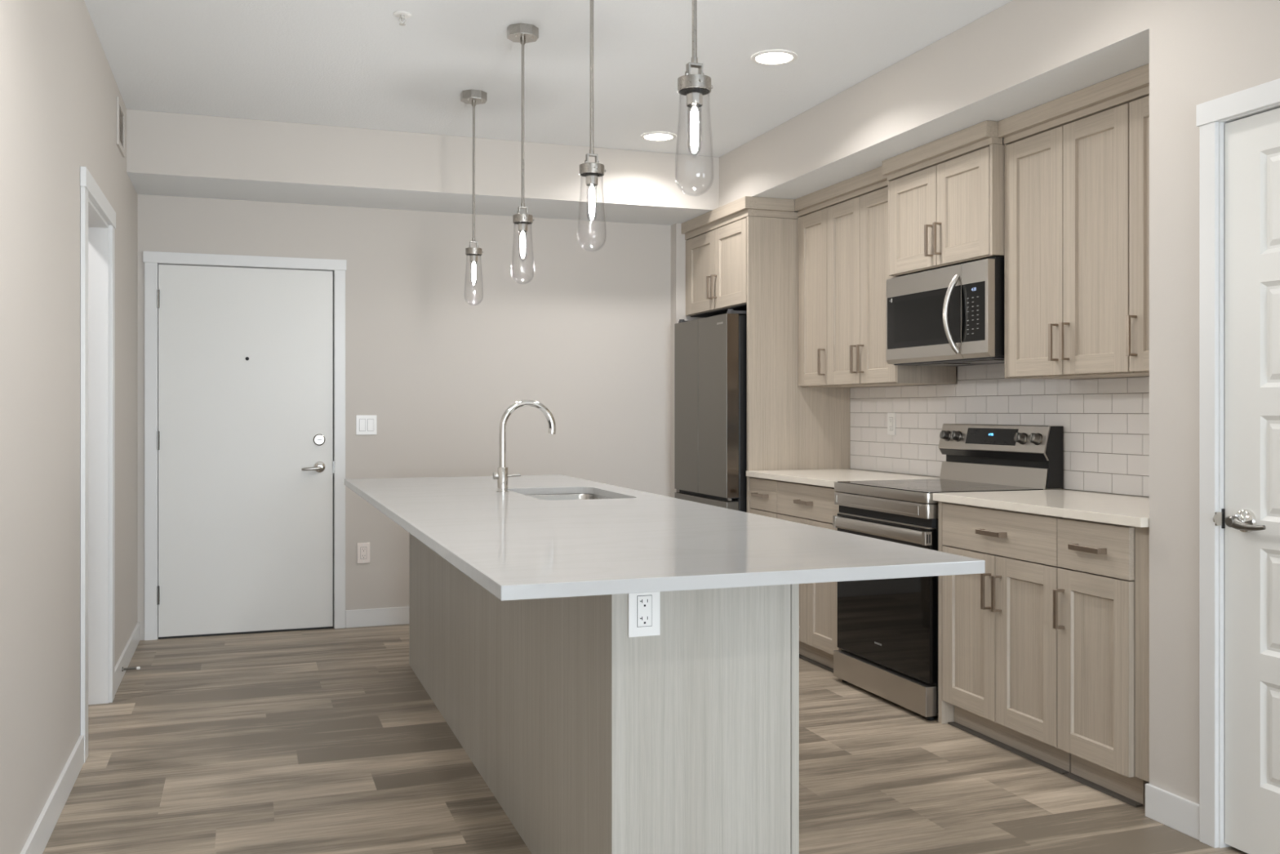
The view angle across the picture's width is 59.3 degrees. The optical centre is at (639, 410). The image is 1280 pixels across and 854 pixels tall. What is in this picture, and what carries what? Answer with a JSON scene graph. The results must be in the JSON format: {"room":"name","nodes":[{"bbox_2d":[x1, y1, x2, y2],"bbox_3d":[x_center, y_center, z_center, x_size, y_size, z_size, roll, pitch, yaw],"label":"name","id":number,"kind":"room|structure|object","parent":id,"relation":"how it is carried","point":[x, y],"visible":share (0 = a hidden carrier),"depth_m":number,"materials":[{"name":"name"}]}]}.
{"room":"apartment kitchen","nodes":[
{"label":"apartment kitchen","id":0,"kind":"room"},
{"bbox_2d":[0,0,137,853],"bbox_3d":[-0.780,-0.120,0.388,0.120,2.722,12.250,0,0,-19],"label":"wall","id":1,"kind":"structure","parent":0,"point":[60,91],"depth_m":3.25,"materials":[{"name":"grey paint"}]},
{"bbox_2d":[20,734,84,853],"bbox_3d":[-0.325,1.191,-0.705,0.013,0.100,9.885,0,0,-19],"label":"baseboard","id":2,"kind":"structure","parent":1,"relation":"attached to","point":[41,833],"depth_m":3.37,"materials":[{"name":"white wood"}]},
{"bbox_2d":[80,166,115,762],"bbox_3d":[-2.180,0.190,4.392,0.142,2.101,0.975,0,0,-19],"label":"trim","id":3,"kind":"structure","parent":1,"relation":"attached to","point":[98,216],"depth_m":4.76,"materials":[{"name":"white wood"}]},
{"bbox_2d":[116,97,124,157],"bbox_3d":[-2.407,-1.312,5.208,0.010,0.214,0.277,0,0,-19],"label":"air vent","id":4,"kind":"object","parent":1,"relation":"in","point":[120,111],"visible":1,"depth_m":5.20,"materials":[{"name":"white metal"}]},
{"bbox_2d":[115,622,140,693],"bbox_3d":[-2.498,1.191,5.470,0.013,0.100,1.282,0,0,-19],"label":"baseboard","id":5,"kind":"structure","parent":1,"relation":"attached to","point":[127,653],"depth_m":5.43,"materials":[{"name":"white wood"}]},
{"bbox_2d":[121,666,140,671],"bbox_3d":[-2.353,1.191,5.193,0.077,0.020,0.020,0,0,-19],"label":"door stop","id":6,"kind":"object","parent":1,"relation":"attached to","point":[137,667],"visible":1,"depth_m":5.19,"materials":[{"name":"grey metal"}]},
{"bbox_2d":[137,194,671,639],"bbox_3d":[-0.954,-0.120,6.767,4.027,2.722,0.140,0,0,-19],"label":"wall","id":7,"kind":"structure","parent":0,"point":[585,336],"depth_m":6.66,"materials":[{"name":"grey paint"}]},
{"bbox_2d":[142,251,346,640],"bbox_3d":[-2.197,0.189,6.288,1.067,2.104,0.176,0,0,-19],"label":"door","id":8,"kind":"structure","parent":7,"relation":"in","point":[245,355],"depth_m":6.26,"materials":[{"name":"white wood"}]},
{"bbox_2d":[357,542,369,563],"bbox_3d":[-1.591,0.817,6.464,0.072,0.117,0.007,0,0,-19],"label":"power outlet","id":9,"kind":"object","parent":7,"relation":"attached to","point":[363,548],"visible":1,"depth_m":6.46,"materials":[{"name":"white plastic"}]},
{"bbox_2d":[360,546,366,559],"bbox_3d":[-1.590,0.817,6.462,0.033,0.067,0.001,0,0,-19],"label":"receptacle","id":10,"kind":"object","parent":9,"relation":"attached to","point":[363,549],"depth_m":6.46,"materials":[{"name":"white plastic"}]},
{"bbox_2d":[355,415,376,435],"bbox_3d":[-1.576,0.081,6.470,0.115,0.113,0.007,0,0,-19],"label":"light switch","id":11,"kind":"object","parent":7,"relation":"attached to","point":[365,424],"visible":1,"depth_m":6.47,"materials":[{"name":"white plastic"}]},
{"bbox_2d":[345,606,408,627],"bbox_3d":[-0.744,1.191,6.760,1.995,0.100,0.013,0,0,-19],"label":"baseboard","id":12,"kind":"structure","parent":7,"relation":"attached to","point":[388,615],"depth_m":6.48,"materials":[{"name":"white wood"}]},
{"bbox_2d":[84,0,1013,157],"bbox_3d":[1.298,-1.531,1.056,6.950,0.100,12.370,0,0,-19],"label":"ceiling","id":13,"kind":"structure","parent":0,"point":[335,63],"depth_m":4.71,"materials":[{"name":"white paint"}]},
{"bbox_2d":[392,11,411,26],"bbox_3d":[-0.887,-1.461,4.193,0.068,0.040,0.068,0,0,-19],"label":"sprinkler","id":14,"kind":"object","parent":13,"relation":"attached to","point":[401,15],"visible":1,"depth_m":4.19,"materials":[{"name":"white metal"}]},
{"bbox_2d":[460,89,487,304],"bbox_3d":[-0.774,-0.985,5.234,0.115,0.991,0.115,0,0,-19],"label":"pendant light","id":15,"kind":"object","parent":13,"relation":"hanging from","point":[473,97],"visible":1,"depth_m":5.23,"materials":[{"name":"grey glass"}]},
{"bbox_2d":[469,253,477,262],"bbox_3d":[-0.774,-0.723,5.234,0.038,0.056,0.038,0,0,-19],"label":"socket","id":16,"kind":"object","parent":15,"relation":"attached to","point":[473,257],"depth_m":5.22,"materials":[{"name":"silver metal"}]},
{"bbox_2d":[506,22,538,284],"bbox_3d":[-0.454,-0.985,4.350,0.115,0.991,0.115,0,0,-19],"label":"pendant light","id":17,"kind":"object","parent":13,"relation":"hanging from","point":[523,33],"visible":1,"depth_m":4.34,"materials":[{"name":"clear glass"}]},
{"bbox_2d":[517,221,527,231],"bbox_3d":[-0.454,-0.723,4.350,0.038,0.056,0.038,0,0,-19],"label":"socket","id":18,"kind":"object","parent":17,"relation":"attached to","point":[522,225],"depth_m":4.33,"materials":[{"name":"silver metal"}]},
{"bbox_2d":[577,0,606,249],"bbox_3d":[-0.148,-0.985,3.461,0.115,0.991,0.115,0,0,-19],"label":"pendant light","id":19,"kind":"object","parent":13,"relation":"hanging from","point":[591,171],"visible":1,"depth_m":3.46,"materials":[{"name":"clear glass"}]},
{"bbox_2d":[585,172,598,186],"bbox_3d":[-0.148,-0.723,3.461,0.038,0.056,0.038,0,0,-19],"label":"socket","id":20,"kind":"object","parent":19,"relation":"attached to","point":[591,178],"depth_m":3.45,"materials":[{"name":"silver metal"}]},
{"bbox_2d":[640,131,675,141],"bbox_3d":[0.099,-1.478,6.055,0.192,0.006,0.192,0,0,-19],"label":"recessed light","id":21,"kind":"object","parent":13,"relation":"in","point":[651,136],"visible":1,"depth_m":6.05,"materials":[{"name":"white plastic"}]},
{"bbox_2d":[675,0,714,196],"bbox_3d":[0.124,-0.985,2.560,0.115,0.991,0.115,0,0,-19],"label":"pendant light","id":22,"kind":"object","parent":13,"relation":"hanging from","point":[694,86],"visible":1,"depth_m":2.55,"materials":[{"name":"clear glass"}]},
{"bbox_2d":[685,87,702,107],"bbox_3d":[0.124,-0.723,2.560,0.038,0.056,0.038,0,0,-19],"label":"socket","id":23,"kind":"object","parent":22,"relation":"attached to","point":[694,95],"depth_m":2.55,"materials":[{"name":"silver metal"}]},
{"bbox_2d":[751,49,797,65],"bbox_3d":[0.561,-1.478,4.701,0.192,0.006,0.192,0,0,-19],"label":"recessed light","id":24,"kind":"object","parent":13,"relation":"in","point":[771,57],"visible":1,"depth_m":4.69,"materials":[{"name":"white plastic"}]},
{"bbox_2d":[126,0,1149,225],"bbox_3d":[-0.283,-1.326,4.861,3.787,0.309,3.902,0,0,-19],"label":"soffit","id":25,"kind":"structure","parent":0,"point":[172,154],"depth_m":5.70,"materials":[{"name":"grey paint"}]},
{"bbox_2d":[42,623,1248,853],"bbox_3d":[1.249,1.241,1.121,6.900,0.001,12.444,0,0,-19],"label":"floor","id":26,"kind":"structure","parent":0,"point":[323,740],"depth_m":3.79,"materials":[{"name":"brown wood"}]},
{"bbox_2d":[408,533,799,853],"bbox_3d":[-0.231,0.798,4.106,0.773,0.884,3.214,0,0,-19],"label":"kitchen island","id":27,"kind":"object","parent":26,"relation":"on","point":[590,737],"visible":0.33,"depth_m":2.59,"materials":[{"name":"laminate"}]},
{"bbox_2d":[627,591,660,637],"bbox_3d":[0.009,0.442,2.482,0.074,0.112,0.007,0,0,-19],"label":"power outlet","id":28,"kind":"object","parent":27,"relation":"attached to","point":[643,608],"visible":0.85,"depth_m":2.48,"materials":[{"name":"white plastic"}]},
{"bbox_2d":[637,595,651,626],"bbox_3d":[0.010,0.442,2.480,0.033,0.067,0.001,0,0,-19],"label":"receptacle","id":29,"kind":"object","parent":28,"relation":"attached to","point":[644,602],"depth_m":2.48,"materials":[{"name":"white plastic"}]},
{"bbox_2d":[344,474,985,600],"bbox_3d":[-0.334,0.341,3.931,1.076,0.028,3.503,0,0,-19],"label":"island countertop","id":30,"kind":"structure","parent":27,"relation":"on","point":[514,544],"depth_m":2.75,"materials":[{"name":"white stone"}]},
{"bbox_2d":[493,399,555,492],"bbox_3d":[-0.468,0.140,4.574,0.260,0.372,0.051,0,0,-19],"label":"kitchen faucet","id":31,"kind":"object","parent":30,"relation":"on","point":[501,475],"visible":1,"depth_m":4.54,"materials":[{"name":"silver metal"}]},
{"bbox_2d":[525,493,612,500],"bbox_3d":[-0.285,0.453,4.477,0.409,0.195,0.705,0,0,-19],"label":"sink","id":32,"kind":"object","parent":30,"relation":"in","point":[575,495],"visible":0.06,"depth_m":4.81,"materials":[{"name":"silver metal"}]},
{"bbox_2d":[674,309,746,511],"bbox_3d":[0.679,0.331,6.637,0.713,1.780,0.790,0,0,-19],"label":"refrigerator","id":33,"kind":"object","parent":26,"relation":"on","point":[710,353],"visible":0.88,"depth_m":6.35,"materials":[{"name":"grey metal"}]},
{"bbox_2d":[749,476,778,518],"bbox_3d":[0.935,0.800,6.087,0.667,0.882,0.332,0,0,-19],"label":"base cabinet","id":34,"kind":"object","parent":26,"relation":"on","point":[762,491],"visible":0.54,"depth_m":5.97,"materials":[{"name":"brown wood"}]},
{"bbox_2d":[746,216,850,512],"bbox_3d":[0.891,0.087,6.262,0.638,2.307,0.021,0,0,-19],"label":"end panel","id":35,"kind":"object","parent":26,"relation":"on","point":[789,426],"visible":0.36,"depth_m":6.21,"materials":[{"name":"brown wood"}]},
{"bbox_2d":[777,480,840,672],"bbox_3d":[1.098,0.800,5.622,0.667,0.882,0.645,0,0,-19],"label":"base cabinet","id":36,"kind":"object","parent":26,"relation":"on","point":[801,503],"visible":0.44,"depth_m":5.46,"materials":[{"name":"brown wood"}]},
{"bbox_2d":[746,468,939,487],"bbox_3d":[1.048,0.342,5.779,0.644,0.030,0.994,0,0,-19],"label":"countertop","id":37,"kind":"structure","parent":36,"relation":"on","point":[824,477],"depth_m":5.68,"materials":[{"name":"white stone"}]},
{"bbox_2d":[832,423,1062,720],"bbox_3d":[1.327,0.651,4.935,0.665,1.180,0.759,0,0,-19],"label":"electric range","id":38,"kind":"object","parent":26,"relation":"on","point":[887,628],"visible":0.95,"depth_m":4.79,"materials":[{"name":"silver metal"}]},
{"bbox_2d":[834,479,1043,503],"bbox_3d":[1.298,0.346,4.928,0.600,0.045,0.752,0,0,-19],"label":"cooktop","id":39,"kind":"object","parent":38,"relation":"in","point":[908,491],"depth_m":4.84,"materials":[{"name":"grey glass"}]},
{"bbox_2d":[937,501,1071,774],"bbox_3d":[1.583,0.800,4.246,0.667,0.882,0.692,0,0,-19],"label":"base cabinet","id":40,"kind":"object","parent":26,"relation":"on","point":[997,637],"visible":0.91,"depth_m":4.10,"materials":[{"name":"brown wood"}]},
{"bbox_2d":[933,488,1149,527],"bbox_3d":[1.652,0.342,4.062,0.644,0.030,1.102,0,0,-19],"label":"countertop","id":41,"kind":"structure","parent":40,"relation":"on","point":[1107,508],"depth_m":4.01,"materials":[{"name":"white stone"}]},
{"bbox_2d":[1053,517,1149,807],"bbox_3d":[1.764,0.800,3.731,0.667,0.882,0.395,0,0,-19],"label":"base cabinet","id":42,"kind":"object","parent":26,"relation":"on","point":[1101,596],"visible":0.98,"depth_m":3.62,"materials":[{"name":"brown wood"}]},
{"bbox_2d":[671,222,703,497],"bbox_3d":[0.541,0.035,7.169,0.700,2.412,0.095,0,0,-19],"label":"wall","id":43,"kind":"structure","parent":0,"point":[677,240],"depth_m":7.03,"materials":[{"name":"grey paint"}]},
{"bbox_2d":[853,366,1146,497],"bbox_3d":[1.560,-0.120,5.509,0.120,2.722,3.902,0,0,-19],"label":"wall","id":44,"kind":"structure","parent":0,"point":[956,366],"depth_m":5.42,"materials":[{"name":"grey paint"}]},
{"bbox_2d":[685,217,746,317],"bbox_3d":[0.715,-0.827,6.696,0.666,0.479,0.910,0,0,-19],"label":"upper cabinet","id":45,"kind":"object","parent":44,"relation":"attached to","point":[716,260],"visible":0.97,"depth_m":6.55,"materials":[{"name":"brown wood"}]},
{"bbox_2d":[797,208,879,387],"bbox_3d":[1.069,-0.605,6.135,0.362,0.947,0.333,0,0,-19],"label":"upper cabinet","id":46,"kind":"object","parent":44,"relation":"attached to","point":[812,228],"visible":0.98,"depth_m":6.10,"materials":[{"name":"brown wood"}]},
{"bbox_2d":[827,186,955,386],"bbox_3d":[1.237,-0.605,5.657,0.362,0.947,0.674,0,0,-19],"label":"upper cabinet","id":47,"kind":"object","parent":44,"relation":"attached to","point":[858,227],"visible":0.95,"depth_m":5.59,"materials":[{"name":"brown wood"}]},
{"bbox_2d":[888,143,1004,276],"bbox_3d":[1.454,-0.855,4.958,0.417,0.447,0.781,0,0,-19],"label":"upper cabinet","id":48,"kind":"object","parent":44,"relation":"attached to","point":[951,212],"visible":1,"depth_m":4.82,"materials":[{"name":"brown wood"}]},
{"bbox_2d":[885,256,1004,366],"bbox_3d":[1.436,-0.417,4.952,0.457,0.416,0.766,0,0,-19],"label":"microwave","id":49,"kind":"object","parent":48,"relation":"attached to","point":[953,315],"visible":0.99,"depth_m":4.80,"materials":[{"name":"silver metal"}]},
{"bbox_2d":[849,363,1149,497],"bbox_3d":[1.668,0.033,5.003,0.009,0.586,2.870,0,0,-19],"label":"tile backsplash","id":50,"kind":"structure","parent":44,"relation":"attached to","point":[1104,422],"depth_m":4.95,"materials":[{"name":"white tile"}]},
{"bbox_2d":[887,413,895,435],"bbox_3d":[1.329,0.069,5.940,0.007,0.117,0.072,0,0,-19],"label":"power outlet","id":51,"kind":"object","parent":50,"relation":"attached to","point":[891,416],"visible":1,"depth_m":5.93,"materials":[{"name":"white plastic"}]},
{"bbox_2d":[888,417,893,430],"bbox_3d":[1.327,0.069,5.939,0.001,0.067,0.033,0,0,-19],"label":"receptacle","id":52,"kind":"object","parent":51,"relation":"attached to","point":[891,420],"depth_m":5.94,"materials":[{"name":"white plastic"}]},
{"bbox_2d":[1004,102,1149,379],"bbox_3d":[1.724,-0.605,4.275,0.362,0.947,0.677,0,0,-19],"label":"upper cabinet","id":53,"kind":"object","parent":44,"relation":"attached to","point":[1066,187],"visible":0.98,"depth_m":4.18,"materials":[{"name":"brown wood"}]},
{"bbox_2d":[680,63,1149,239],"bbox_3d":[1.066,-1.119,5.288,0.378,0.102,3.797,0,0,-19],"label":"crown molding","id":54,"kind":"structure","parent":53,"relation":"attached to","point":[1133,85],"depth_m":4.78,"materials":[{"name":"brown wood"}]},
{"bbox_2d":[1125,95,1149,373],"bbox_3d":[1.900,-0.605,3.772,0.362,0.947,0.383,0,0,-19],"label":"upper cabinet","id":55,"kind":"object","parent":44,"relation":"attached to","point":[1137,322],"visible":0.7,"depth_m":3.86,"materials":[{"name":"brown wood"}]},
{"bbox_2d":[1149,0,1279,804],"bbox_3d":[3.048,-0.120,2.837,2.406,2.722,2.128,0,0,-19],"label":"wall","id":56,"kind":"structure","parent":0,"point":[1201,51],"depth_m":3.33,"materials":[{"name":"grey paint"}]},
{"bbox_2d":[1145,782,1199,839],"bbox_3d":[1.589,1.191,3.340,0.013,0.100,0.218,0,0,-19],"label":"baseboard","id":57,"kind":"structure","parent":56,"relation":"attached to","point":[1177,812],"depth_m":3.34,"materials":[{"name":"white wood"}]},
{"bbox_2d":[1195,78,1279,853],"bbox_3d":[1.821,0.179,2.803,0.172,2.124,0.976,0,0,-19],"label":"door","id":58,"kind":"structure","parent":56,"relation":"in","point":[1239,132],"depth_m":3.14,"materials":[{"name":"white wood"}]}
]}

